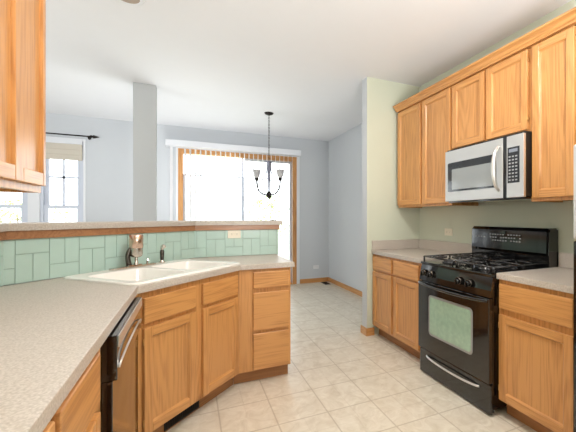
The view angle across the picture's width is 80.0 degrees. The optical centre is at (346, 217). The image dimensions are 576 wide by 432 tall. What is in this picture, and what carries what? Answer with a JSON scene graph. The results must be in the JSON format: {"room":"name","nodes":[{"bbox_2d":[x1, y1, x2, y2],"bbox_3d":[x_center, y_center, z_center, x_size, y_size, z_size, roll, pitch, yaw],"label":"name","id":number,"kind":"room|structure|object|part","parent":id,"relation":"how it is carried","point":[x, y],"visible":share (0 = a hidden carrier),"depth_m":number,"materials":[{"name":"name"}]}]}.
{"room":"kitchen","nodes":[
{"label":"kitchen","id":0,"kind":"room"},
{"bbox_2d":[3,229,277,285],"bbox_3d":[-1.391,0.670,2.408,0.597,1.195,2.314,0,0,25],"label":"wall","id":1,"kind":"structure","parent":0,"point":[269,229],"depth_m":1.99,"materials":[{"name":"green paint"}]},
{"bbox_2d":[0,229,277,286],"bbox_3d":[-1.330,0.234,2.392,0.476,0.234,2.138,0,0,26],"label":"tile backsplash","id":2,"kind":"structure","parent":1,"relation":"attached to","point":[21,260],"depth_m":2.22,"materials":[{"name":"tile"}]},
{"bbox_2d":[228,230,240,237],"bbox_3d":[-1.019,0.155,3.072,0.114,0.072,0.008,0,0,-25],"label":"outlet","id":3,"kind":"object","parent":2,"relation":"attached to","point":[231,233],"visible":1,"depth_m":3.07,"materials":[{"name":"beige plastic"}]},
{"bbox_2d":[0,220,282,240],"bbox_3d":[-1.496,0.074,2.461,0.895,0.084,2.686,0,0,26],"label":"bar ledge","id":4,"kind":"object","parent":1,"relation":"attached to","point":[15,230],"visible":0.96,"depth_m":2.27,"materials":[{"name":"laminate"}]},
{"bbox_2d":[133,82,156,220],"bbox_3d":[-2.294,-0.117,3.853,0.223,2.769,0.120,0,0,-25],"label":"pillar","id":5,"kind":"structure","parent":0,"point":[144,95],"depth_m":3.80,"materials":[{"name":"grey paint"}]},
{"bbox_2d":[46,113,328,278],"bbox_3d":[-3.417,-0.118,5.350,6.690,2.770,0.140,0,0,-25],"label":"wall","id":6,"kind":"structure","parent":0,"point":[109,157],"depth_m":5.49,"materials":[{"name":"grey paint"}]},
{"bbox_2d":[0,193,27,221],"bbox_3d":[-4.904,-0.380,4.645,0.840,1.495,0.090,0,0,-25],"label":"window","id":7,"kind":"structure","parent":6,"relation":"in","point":[24,207],"depth_m":4.77,"materials":[{"name":"white plastic"}]},
{"bbox_3d":[-4.899,0.077,4.636,0.770,0.510,0.030,0,0,-25],"label":"sash","id":8,"kind":"part","parent":7,"relation":"part of","materials":[{"name":"white glass"}]},
{"bbox_3d":[-4.913,-0.610,4.665,0.770,0.965,0.030,0,0,-25],"label":"sash","id":9,"kind":"part","parent":7,"relation":"part of","materials":[{"name":"white plastic"}]},
{"bbox_2d":[28,136,85,221],"bbox_3d":[-4.614,-0.368,4.757,1.620,1.590,0.170,0,0,-25],"label":"trim","id":10,"kind":"structure","parent":6,"relation":"attached to","point":[33,198],"depth_m":4.82,"materials":[{"name":"white wood"}]},
{"bbox_2d":[40,145,82,221],"bbox_3d":[-4.175,-0.380,4.982,0.505,1.495,0.090,0,0,-25],"label":"window","id":11,"kind":"structure","parent":6,"relation":"in","point":[45,205],"depth_m":4.98,"materials":[{"name":"white plastic"}]},
{"bbox_3d":[-4.171,0.077,4.973,0.435,0.510,0.030,0,0,-25],"label":"sash","id":12,"kind":"part","parent":11,"relation":"part of","materials":[{"name":"white plastic"}]},
{"bbox_3d":[-4.184,-0.610,5.002,0.435,0.965,0.030,0,0,-25],"label":"sash","id":13,"kind":"part","parent":11,"relation":"part of","materials":[{"name":"white glass"}]},
{"bbox_2d":[46,139,82,160],"bbox_3d":[-4.142,-0.982,4.915,0.486,0.288,0.036,0,0,-25],"label":"roman shade","id":14,"kind":"object","parent":11,"relation":"attached to","point":[55,148],"visible":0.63,"depth_m":4.92,"materials":[{"name":"beige fabric"}]},
{"bbox_2d":[46,132,98,139],"bbox_3d":[-4.593,-1.192,4.664,1.960,0.058,0.115,0,0,-25],"label":"curtain rod","id":15,"kind":"object","parent":6,"relation":"attached to","point":[90,136],"visible":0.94,"depth_m":4.93,"materials":[{"name":"brown metal"}]},
{"bbox_3d":[-4.580,-1.195,4.636,1.720,0.020,0.020,0,0,-25],"label":"rod","id":16,"kind":"part","parent":15,"relation":"part of","materials":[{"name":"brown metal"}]},
{"bbox_2d":[165,139,300,255],"bbox_3d":[-1.888,-0.005,5.892,2.240,2.485,0.130,0,0,-25],"label":"vertical blind","id":17,"kind":"object","parent":6,"relation":"attached to","point":[171,143],"visible":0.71,"depth_m":5.72,"materials":[{"name":"white plastic"}]},
{"bbox_2d":[178,148,296,283],"bbox_3d":[-1.886,0.065,6.047,2.015,2.405,0.140,0,0,-25],"label":"door","id":18,"kind":"structure","parent":6,"relation":"in","point":[292,161],"depth_m":6.21,"materials":[{"name":"brown wood"}]},
{"bbox_3d":[-2.280,0.257,5.843,0.978,1.960,0.020,0,0,-25],"label":"sliding panel","id":19,"kind":"part","parent":18,"relation":"part of","materials":[{"name":"glass"}]},
{"bbox_3d":[-1.474,0.090,6.279,0.922,2.295,0.035,0,0,-25],"label":"fixed panel","id":20,"kind":"part","parent":18,"relation":"part of","materials":[{"name":"glass"}]},
{"bbox_2d":[176,147,299,283],"bbox_3d":[-1.846,0.040,5.992,2.110,2.455,0.012,0,0,-25],"label":"trim","id":21,"kind":"structure","parent":6,"relation":"attached to","point":[298,158],"depth_m":6.41,"materials":[{"name":"white wood"}]},
{"bbox_2d":[300,277,327,283],"bbox_3d":[-0.624,1.226,6.557,0.574,0.082,0.014,0,0,-25],"label":"baseboard","id":22,"kind":"structure","parent":6,"relation":"attached to","point":[324,279],"depth_m":6.54,"materials":[{"name":"brown wood"}]},
{"bbox_2d":[46,0,570,140],"bbox_3d":[-1.603,-1.553,1.429,6.890,0.100,8.740,0,0,-25],"label":"ceiling","id":23,"kind":"structure","parent":0,"point":[221,65],"depth_m":3.08,"materials":[{"name":"paint"}]},
{"bbox_2d":[118,0,144,5],"bbox_3d":[-1.485,-1.496,2.293,0.202,0.012,0.202,0,0,-25],"label":"recessed light","id":24,"kind":"object","parent":23,"relation":"in","point":[128,2],"visible":1,"depth_m":2.35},
{"bbox_2d":[252,112,283,198],"bbox_3d":[-1.123,-0.876,4.868,0.464,1.252,0.216,0,0,0],"label":"chandelier","id":25,"kind":"object","parent":23,"relation":"hanging from","point":[256,172],"visible":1,"depth_m":4.85,"materials":[{"name":"brown metal"}]},
{"bbox_3d":[-1.293,-0.625,4.868,0.124,0.120,0.124,0,0,0],"label":"lamp shade","id":26,"kind":"part","parent":25,"relation":"part of","materials":[{"name":"white glass"}]},
{"bbox_3d":[-1.115,-1.142,4.868,0.017,0.662,0.017,0,0,-45],"label":"chain","id":27,"kind":"part","parent":25,"relation":"part of","materials":[{"name":"grey metal"}]},
{"bbox_3d":[-1.018,-0.422,4.868,0.153,0.222,0.022,0,0,0],"label":"arm","id":28,"kind":"part","parent":25,"relation":"part of","materials":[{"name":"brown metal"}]},
{"bbox_3d":[-0.953,-0.625,4.868,0.124,0.120,0.124,0,0,0],"label":"lamp shade","id":29,"kind":"part","parent":25,"relation":"part of","materials":[{"name":"white glass"}]},
{"bbox_2d":[329,123,361,290],"bbox_3d":[0.309,-0.118,5.382,0.100,2.770,2.930,0,0,-25],"label":"wall","id":30,"kind":"structure","parent":0,"point":[345,150],"depth_m":5.96,"materials":[{"name":"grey paint"}]},
{"bbox_2d":[328,277,361,296],"bbox_3d":[0.257,1.226,5.358,0.014,0.082,2.927,0,0,-25],"label":"baseboard","id":31,"kind":"structure","parent":30,"relation":"attached to","point":[351,289],"depth_m":5.89,"materials":[{"name":"brown wood"}]},
{"bbox_2d":[166,281,536,431],"bbox_3d":[-1.603,1.317,1.429,6.890,0.100,8.740,0,0,-25],"label":"floor","id":32,"kind":"structure","parent":0,"point":[339,378],"depth_m":2.44,"materials":[{"name":"tile"}]},
{"bbox_2d":[43,421,54,431],"bbox_3d":[-0.758,0.830,0.298,0.625,0.876,0.618,0,0,-25],"label":"base cabinet","id":33,"kind":"object","parent":32,"relation":"on","point":[50,427],"visible":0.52,"depth_m":0.67,"materials":[{"name":"brown wood"}]},
{"bbox_2d":[50,349,100,431],"bbox_3d":[-0.984,0.830,0.787,0.625,0.876,0.455,0,0,-25],"label":"base cabinet","id":34,"kind":"object","parent":32,"relation":"on","point":[79,411],"visible":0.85,"depth_m":0.88,"materials":[{"name":"brown wood"}]},
{"bbox_3d":[-0.693,0.874,0.879,0.020,0.550,0.353,0,0,-25],"label":"door","id":35,"kind":"part","parent":34,"relation":"part of","materials":[{"name":"brown wood"}]},
{"bbox_2d":[100,297,141,431],"bbox_3d":[-1.174,0.832,1.289,0.632,0.870,0.610,0,0,-25],"label":"dishwasher","id":36,"kind":"object","parent":32,"relation":"on","point":[119,351],"visible":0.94,"depth_m":1.26,"materials":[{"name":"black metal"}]},
{"bbox_3d":[-0.928,0.852,1.403,0.034,0.601,0.610,0,0,-25],"label":"door","id":37,"kind":"part","parent":36,"relation":"part of","materials":[{"name":"brown wood"}]},
{"bbox_3d":[-0.922,0.475,1.406,0.047,0.152,0.610,0,0,-25],"label":"control panel","id":38,"kind":"part","parent":36,"relation":"part of","materials":[{"name":"black ceramic"}]},
{"bbox_3d":[-0.894,0.495,1.415,0.019,0.050,0.553,0,0,-25],"label":"handle","id":39,"kind":"part","parent":36,"relation":"part of","materials":[{"name":"silver metal"}]},
{"bbox_2d":[136,271,238,431],"bbox_3d":[-1.212,0.830,2.232,0.620,0.876,1.279,0,0,20],"label":"base cabinet","id":40,"kind":"object","parent":32,"relation":"on","point":[188,334],"visible":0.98,"depth_m":2.03,"materials":[{"name":"brown wood"}]},
{"bbox_2d":[0,254,294,431],"bbox_3d":[-0.525,0.372,0.979,1.627,0.038,4.218,0,0,-25],"label":"countertop","id":41,"kind":"structure","parent":40,"relation":"on","point":[51,330],"depth_m":1.05,"materials":[{"name":"laminate"}]},
{"bbox_2d":[109,234,155,270],"bbox_3d":[-1.438,0.229,2.302,0.085,0.222,0.330,0,0,20],"label":"kitchen faucet","id":42,"kind":"object","parent":41,"relation":"on","point":[135,249],"visible":1,"depth_m":2.27,"materials":[{"name":"silver metal"}]},
{"bbox_3d":[-1.451,0.331,2.307,0.058,0.018,0.330,0,0,20],"label":"plate","id":43,"kind":"part","parent":42,"relation":"part of","materials":[{"name":"silver metal"}]},
{"bbox_3d":[-1.436,0.297,2.308,0.028,0.054,0.028,0,0,20],"label":"stem","id":44,"kind":"part","parent":42,"relation":"part of","materials":[{"name":"silver metal"}]},
{"bbox_2d":[64,259,239,285],"bbox_3d":[-1.213,0.429,2.246,0.592,0.177,0.885,0,0,20],"label":"sink","id":45,"kind":"object","parent":41,"relation":"in","point":[182,267],"visible":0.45,"depth_m":2.20,"materials":[{"name":"white ceramic"}]},
{"bbox_2d":[158,244,165,262],"bbox_3d":[-1.370,0.271,2.522,0.066,0.138,0.048,0,0,20],"label":"sprayer","id":46,"kind":"object","parent":45,"relation":"on","point":[163,246],"visible":1,"depth_m":2.51,"materials":[{"name":"silver metal"}]},
{"bbox_3d":[-1.378,0.284,2.525,0.030,0.077,0.030,0,0,20],"label":"handle","id":47,"kind":"part","parent":46,"relation":"part of","materials":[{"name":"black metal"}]},
{"bbox_3d":[-1.002,0.867,1.934,0.020,0.564,0.353,0,0,20],"label":"door","id":48,"kind":"part","parent":40,"relation":"part of","materials":[{"name":"brown wood"}]},
{"bbox_3d":[-1.002,0.494,1.934,0.020,0.137,0.353,0,0,20],"label":"drawer","id":49,"kind":"part","parent":40,"relation":"part of","materials":[{"name":"brown wood"}]},
{"bbox_3d":[-1.007,0.867,1.936,0.005,0.455,0.244,0,0,20],"label":"panel","id":50,"kind":"part","parent":40,"relation":"part of","materials":[{"name":"brown wood"}]},
{"bbox_2d":[164,401,198,430],"bbox_3d":[-1.017,1.214,2.103,0.012,0.083,0.270,0,0,20],"label":"floor register","id":51,"kind":"object","parent":40,"relation":"attached to","point":[186,412],"visible":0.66,"depth_m":2.09,"materials":[{"name":"brown metal"}]},
{"bbox_3d":[-0.859,0.495,2.321,0.020,0.140,0.348,0,0,20],"label":"drawer","id":52,"kind":"part","parent":40,"relation":"part of","materials":[{"name":"brown wood"}]},
{"bbox_3d":[-0.859,0.868,2.321,0.020,0.562,0.348,0,0,20],"label":"door","id":53,"kind":"part","parent":40,"relation":"part of","materials":[{"name":"brown wood"}]},
{"bbox_3d":[-0.865,0.868,2.323,0.005,0.453,0.239,0,0,20],"label":"panel","id":54,"kind":"part","parent":40,"relation":"part of","materials":[{"name":"brown wood"}]},
{"bbox_2d":[233,267,290,383],"bbox_3d":[-0.756,0.830,2.849,0.423,0.876,0.620,0,0,-25],"label":"base cabinet","id":55,"kind":"object","parent":32,"relation":"on","point":[264,295],"visible":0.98,"depth_m":2.58,"materials":[{"name":"brown wood"}]},
{"bbox_3d":[-0.577,1.017,2.601,0.274,0.271,0.020,0,0,-25],"label":"drawer","id":56,"kind":"part","parent":55,"relation":"part of","materials":[{"name":"brown wood"}]},
{"bbox_3d":[-0.577,0.716,2.601,0.274,0.287,0.020,0,0,-25],"label":"drawer","id":57,"kind":"part","parent":55,"relation":"part of","materials":[{"name":"brown wood"}]},
{"bbox_3d":[-0.577,0.478,2.601,0.274,0.125,0.020,0,0,-25],"label":"drawer","id":58,"kind":"part","parent":55,"relation":"part of","materials":[{"name":"brown wood"}]},
{"bbox_2d":[372,254,421,358],"bbox_3d":[0.744,0.830,3.351,0.625,0.876,0.898,0,0,-25],"label":"base cabinet","id":59,"kind":"object","parent":32,"relation":"on","point":[395,281],"visible":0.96,"depth_m":3.19,"materials":[{"name":"brown wood"}]},
{"bbox_3d":[0.371,0.857,3.451,0.005,0.461,0.258,0,0,-25],"label":"panel","id":60,"kind":"part","parent":59,"relation":"part of","materials":[{"name":"brown wood"}]},
{"bbox_3d":[0.365,0.485,3.449,0.020,0.140,0.367,0,0,-25],"label":"drawer","id":61,"kind":"part","parent":59,"relation":"part of","materials":[{"name":"brown wood"}]},
{"bbox_3d":[0.365,0.857,3.449,0.020,0.570,0.367,0,0,-25],"label":"door","id":62,"kind":"part","parent":59,"relation":"part of","materials":[{"name":"brown wood"}]},
{"bbox_3d":[0.541,0.485,3.069,0.020,0.140,0.390,0,0,-25],"label":"drawer","id":63,"kind":"part","parent":59,"relation":"part of","materials":[{"name":"brown wood"}]},
{"bbox_3d":[0.541,0.857,3.069,0.020,0.570,0.390,0,0,-25],"label":"door","id":64,"kind":"part","parent":59,"relation":"part of","materials":[{"name":"brown wood"}]},
{"bbox_3d":[0.547,0.857,3.071,0.005,0.461,0.281,0,0,-25],"label":"panel","id":65,"kind":"part","parent":59,"relation":"part of","materials":[{"name":"brown wood"}]},
{"bbox_2d":[371,239,471,263],"bbox_3d":[0.744,0.321,3.350,0.634,0.140,0.901,0,0,-25],"label":"countertop","id":66,"kind":"structure","parent":59,"relation":"on","point":[413,250],"depth_m":3.50,"materials":[{"name":"laminate"}]},
{"bbox_2d":[418,226,557,415],"bbox_3d":[1.036,0.673,2.586,0.725,1.188,0.724,0,0,-25],"label":"gas range","id":67,"kind":"object","parent":32,"relation":"on","point":[459,296],"visible":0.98,"depth_m":2.40,"materials":[{"name":"black metal"}]},
{"bbox_3d":[0.618,0.446,2.725,0.047,0.056,0.056,0,0,-25],"label":"knob","id":68,"kind":"part","parent":67,"relation":"part of","materials":[{"name":"black ceramic"}]},
{"bbox_3d":[0.654,0.446,2.648,0.047,0.056,0.056,0,0,-25],"label":"knob","id":69,"kind":"part","parent":67,"relation":"part of","materials":[{"name":"black ceramic"}]},
{"bbox_3d":[0.745,1.113,2.454,0.042,0.021,0.549,0,0,-25],"label":"handle","id":70,"kind":"part","parent":67,"relation":"part of","materials":[{"name":"silver metal"}]},
{"bbox_3d":[0.731,0.534,2.445,0.053,0.033,0.718,0,0,-25],"label":"handle","id":71,"kind":"part","parent":67,"relation":"part of","materials":[{"name":"black metal"}]},
{"bbox_3d":[0.760,0.785,2.458,0.036,0.540,0.724,0,0,-25],"label":"oven door","id":72,"kind":"part","parent":67,"relation":"part of","materials":[{"name":"black metal"}]},
{"bbox_3d":[0.768,1.160,2.462,0.018,0.191,0.724,0,0,-25],"label":"storage drawer","id":73,"kind":"part","parent":67,"relation":"part of","materials":[{"name":"black metal"}]},
{"bbox_3d":[0.783,0.446,2.469,0.062,0.129,0.724,0,0,-25],"label":"control panel","id":74,"kind":"part","parent":67,"relation":"part of","materials":[{"name":"black metal"}]},
{"bbox_3d":[0.781,0.446,2.373,0.047,0.056,0.056,0,0,-25],"label":"knob","id":75,"kind":"part","parent":67,"relation":"part of","materials":[{"name":"black ceramic"}]},
{"bbox_3d":[0.822,0.446,2.285,0.047,0.056,0.056,0,0,-25],"label":"knob","id":76,"kind":"part","parent":67,"relation":"part of","materials":[{"name":"black ceramic"}]},
{"bbox_2d":[421,258,542,276],"bbox_3d":[1.038,0.372,2.587,0.600,0.019,0.724,0,0,-25],"label":"cooktop","id":77,"kind":"object","parent":67,"relation":"in","point":[460,268],"depth_m":2.43,"materials":[{"name":"black metal"}]},
{"bbox_3d":[0.980,0.353,2.354,0.110,0.020,0.110,0,0,-25],"label":"burner","id":78,"kind":"part","parent":67,"relation":"part of","materials":[{"name":"metal"}]},
{"bbox_2d":[498,279,573,431],"bbox_3d":[1.354,0.830,2.033,0.625,0.876,0.540,0,0,-25],"label":"base cabinet","id":79,"kind":"object","parent":32,"relation":"on","point":[536,324],"visible":0.92,"depth_m":1.91,"materials":[{"name":"brown wood"}]},
{"bbox_2d":[496,252,573,293],"bbox_3d":[1.354,0.321,2.032,0.634,0.140,0.542,0,0,-25],"label":"countertop","id":80,"kind":"structure","parent":79,"relation":"on","point":[561,278],"depth_m":2.05,"materials":[{"name":"laminate"}]},
{"bbox_3d":[1.073,0.881,1.934,0.005,0.428,0.349,0,0,-25],"label":"panel","id":81,"kind":"part","parent":79,"relation":"part of","materials":[{"name":"brown wood"}]},
{"bbox_3d":[1.067,0.496,1.932,0.020,0.153,0.458,0,0,-25],"label":"drawer","id":82,"kind":"part","parent":79,"relation":"part of","materials":[{"name":"brown wood"}]},
{"bbox_2d":[574,145,575,431],"bbox_3d":[1.575,0.452,1.334,0.791,1.590,0.900,0,0,-25],"label":"refrigerator","id":83,"kind":"object","parent":32,"relation":"on","point":[574,145],"visible":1,"depth_m":1.59,"materials":[{"name":"silver metal"}]},
{"bbox_3d":[1.286,-0.120,1.201,0.053,0.445,0.900,0,0,-25],"label":"freezer door","id":84,"kind":"part","parent":83,"relation":"part of","materials":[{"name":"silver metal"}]},
{"bbox_3d":[1.286,0.660,1.201,0.053,1.095,0.900,0,0,-25],"label":"door","id":85,"kind":"part","parent":83,"relation":"part of","materials":[{"name":"black metal"}]},
{"bbox_2d":[362,77,418,333],"bbox_3d":[0.591,-0.118,3.838,0.865,2.770,0.110,0,0,-25],"label":"wall","id":86,"kind":"structure","parent":0,"point":[382,217],"depth_m":3.69,"materials":[{"name":"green paint"}]},
{"bbox_2d":[361,325,374,335],"bbox_3d":[0.230,1.226,3.671,0.100,0.082,0.140,0,0,-25],"label":"baseboard","id":87,"kind":"structure","parent":86,"relation":"attached to","point":[366,331],"depth_m":3.62,"materials":[{"name":"brown wood"}]},
{"bbox_2d":[419,0,575,266],"bbox_3d":[2.096,-0.118,1.399,0.180,2.770,5.580,0,0,-25],"label":"wall","id":88,"kind":"structure","parent":0,"point":[433,221],"depth_m":2.89,"materials":[{"name":"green paint"}]},
{"bbox_2d":[372,239,471,252],"bbox_3d":[0.746,0.302,3.352,0.629,0.102,0.901,0,0,-25],"label":"backsplash","id":89,"kind":"structure","parent":88,"relation":"attached to","point":[454,247],"depth_m":3.65,"materials":[{"name":"laminate"}]},
{"bbox_2d":[397,85,477,207],"bbox_3d":[0.884,-0.631,3.401,0.330,1.053,0.838,0,0,-25],"label":"upper cabinet","id":90,"kind":"object","parent":88,"relation":"attached to","point":[424,127],"visible":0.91,"depth_m":3.27,"materials":[{"name":"brown wood"}]},
{"bbox_3d":[0.659,-0.632,3.530,0.005,0.900,0.291,0,0,-25],"label":"panel","id":91,"kind":"part","parent":90,"relation":"part of","materials":[{"name":"brown wood"}]},
{"bbox_3d":[0.654,-0.632,3.528,0.020,1.009,0.400,0,0,-25],"label":"door","id":92,"kind":"part","parent":90,"relation":"part of","materials":[{"name":"brown wood"}]},
{"bbox_3d":[0.833,-0.632,3.140,0.020,1.009,0.390,0,0,-25],"label":"door","id":93,"kind":"part","parent":90,"relation":"part of","materials":[{"name":"brown wood"}]},
{"bbox_3d":[0.839,-0.632,3.143,0.005,0.900,0.281,0,0,-25],"label":"panel","id":94,"kind":"part","parent":90,"relation":"part of","materials":[{"name":"brown wood"}]},
{"bbox_2d":[393,7,575,112],"bbox_3d":[1.000,-1.180,2.741,0.093,0.062,2.135,0,0,-25],"label":"crown molding","id":95,"kind":"structure","parent":90,"relation":"attached to","point":[568,18],"depth_m":2.45,"materials":[{"name":"brown wood"}]},
{"bbox_2d":[445,228,452,235],"bbox_3d":[1.044,0.151,3.449,0.008,0.072,0.114,0,0,-25],"label":"outlet","id":96,"kind":"object","parent":88,"relation":"attached to","point":[449,232],"visible":1,"depth_m":3.45,"materials":[{"name":"beige plastic"}]},
{"bbox_2d":[452,46,530,149],"bbox_3d":[1.218,-0.868,2.678,0.330,0.580,0.753,0,0,-25],"label":"upper cabinet","id":97,"kind":"object","parent":88,"relation":"attached to","point":[493,102],"visible":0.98,"depth_m":2.54,"materials":[{"name":"brown wood"}]},
{"bbox_3d":[1.000,-0.866,2.780,0.020,0.542,0.353,0,0,-25],"label":"door","id":98,"kind":"part","parent":97,"relation":"part of","materials":[{"name":"brown wood"}]},
{"bbox_3d":[1.005,-0.866,2.783,0.005,0.433,0.244,0,0,-25],"label":"panel","id":99,"kind":"part","parent":97,"relation":"part of","materials":[{"name":"brown wood"}]},
{"bbox_2d":[445,131,531,203],"bbox_3d":[1.160,-0.349,2.641,0.471,0.452,0.756,0,0,-25],"label":"microwave","id":100,"kind":"object","parent":97,"relation":"attached to","point":[497,170],"visible":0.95,"depth_m":2.47,"materials":[{"name":"silver metal"}]},
{"bbox_3d":[0.989,-0.347,2.652,0.022,0.425,0.592,0,0,-25],"label":"door","id":101,"kind":"part","parent":100,"relation":"part of","materials":[{"name":"silver metal"}]},
{"bbox_3d":[1.058,-0.347,2.391,0.078,0.330,0.032,0,0,-25],"label":"handle","id":102,"kind":"part","parent":100,"relation":"part of","materials":[{"name":"silver metal"}]},
{"bbox_3d":[1.154,-0.347,2.295,0.022,0.425,0.133,0,0,-25],"label":"control panel","id":103,"kind":"part","parent":100,"relation":"part of","materials":[{"name":"silver metal"}]},
{"bbox_3d":[1.161,-0.866,2.446,0.005,0.433,0.241,0,0,-25],"label":"panel","id":104,"kind":"part","parent":97,"relation":"part of","materials":[{"name":"brown wood"}]},
{"bbox_3d":[1.156,-0.866,2.443,0.020,0.542,0.350,0,0,-25],"label":"door","id":105,"kind":"part","parent":97,"relation":"part of","materials":[{"name":"brown wood"}]},
{"bbox_2d":[531,23,575,201],"bbox_3d":[1.442,-0.631,2.194,0.330,1.053,0.308,0,0,-25],"label":"upper cabinet","id":106,"kind":"object","parent":88,"relation":"attached to","point":[553,58],"visible":0.91,"depth_m":2.13,"materials":[{"name":"brown wood"}]},
{"bbox_3d":[1.307,-0.632,2.131,0.005,0.900,0.165,0,0,-25],"label":"panel","id":107,"kind":"part","parent":106,"relation":"part of","materials":[{"name":"brown wood"}]},
{"bbox_2d":[559,252,573,268],"bbox_3d":[1.633,0.302,2.162,0.018,0.102,0.542,0,0,-25],"label":"backsplash","id":108,"kind":"structure","parent":88,"relation":"attached to","point":[566,260],"depth_m":2.35,"materials":[{"name":"laminate"}]},
{"bbox_3d":[-0.740,-0.118,-0.640,0.120,2.770,4.260,0,0,-25],"label":"wall","id":109,"kind":"structure","parent":0,"visible":0},
{"bbox_2d":[0,0,45,192],"bbox_3d":[-1.345,-0.631,1.192,0.310,1.053,0.462,0,0,-25],"label":"upper cabinet","id":110,"kind":"object","parent":109,"relation":"attached to","point":[22,22],"visible":1,"depth_m":1.25,"materials":[{"name":"brown wood"}]},
{"bbox_3d":[-1.165,-0.635,1.135,0.004,0.894,0.142,0,0,-25],"label":"panel","id":111,"kind":"part","parent":110,"relation":"part of","materials":[{"name":"brown wood"}]},
{"bbox_3d":[-1.262,-0.635,1.343,0.004,0.894,0.185,0,0,-25],"label":"panel","id":112,"kind":"part","parent":110,"relation":"part of","materials":[{"name":"brown wood"}]},
{"label":"outside","id":113,"kind":"structure","parent":0,"visible":0},
{"bbox_2d":[278,225,288,259],"bbox_3d":[-13.944,1.517,30.141,80.000,0.200,53.580,0,0,-25],"label":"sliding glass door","id":114,"kind":"structure","parent":113,"point":[284,244],"depth_m":18.19,"materials":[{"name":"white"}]},
{"bbox_2d":[0,199,68,222],"bbox_3d":[-9.141,0.449,9.539,2.356,1.954,2.683,0,0,-43],"label":"shrub","id":115,"kind":"object","parent":114,"relation":"on","point":[17,219],"visible":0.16,"depth_m":9.38,"materials":[{"name":"yellow plant"}]},
{"bbox_3d":[-9.132,0.612,9.549,1.411,1.627,1.430,0,0,-25],"label":"stem","id":116,"kind":"part","parent":115,"relation":"part of","materials":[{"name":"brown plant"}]},
{"bbox_2d":[233,195,288,239],"bbox_3d":[-2.932,0.301,12.399,2.401,2.248,2.428,0,0,-25],"label":"shrub","id":117,"kind":"object","parent":114,"relation":"on","point":[258,202],"visible":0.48,"depth_m":12.31,"materials":[{"name":"yellow plant"}]},
{"bbox_3d":[-2.963,0.484,12.404,1.296,1.880,1.312,0,0,-25],"label":"stem","id":118,"kind":"part","parent":117,"relation":"part of","materials":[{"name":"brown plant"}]}
]}

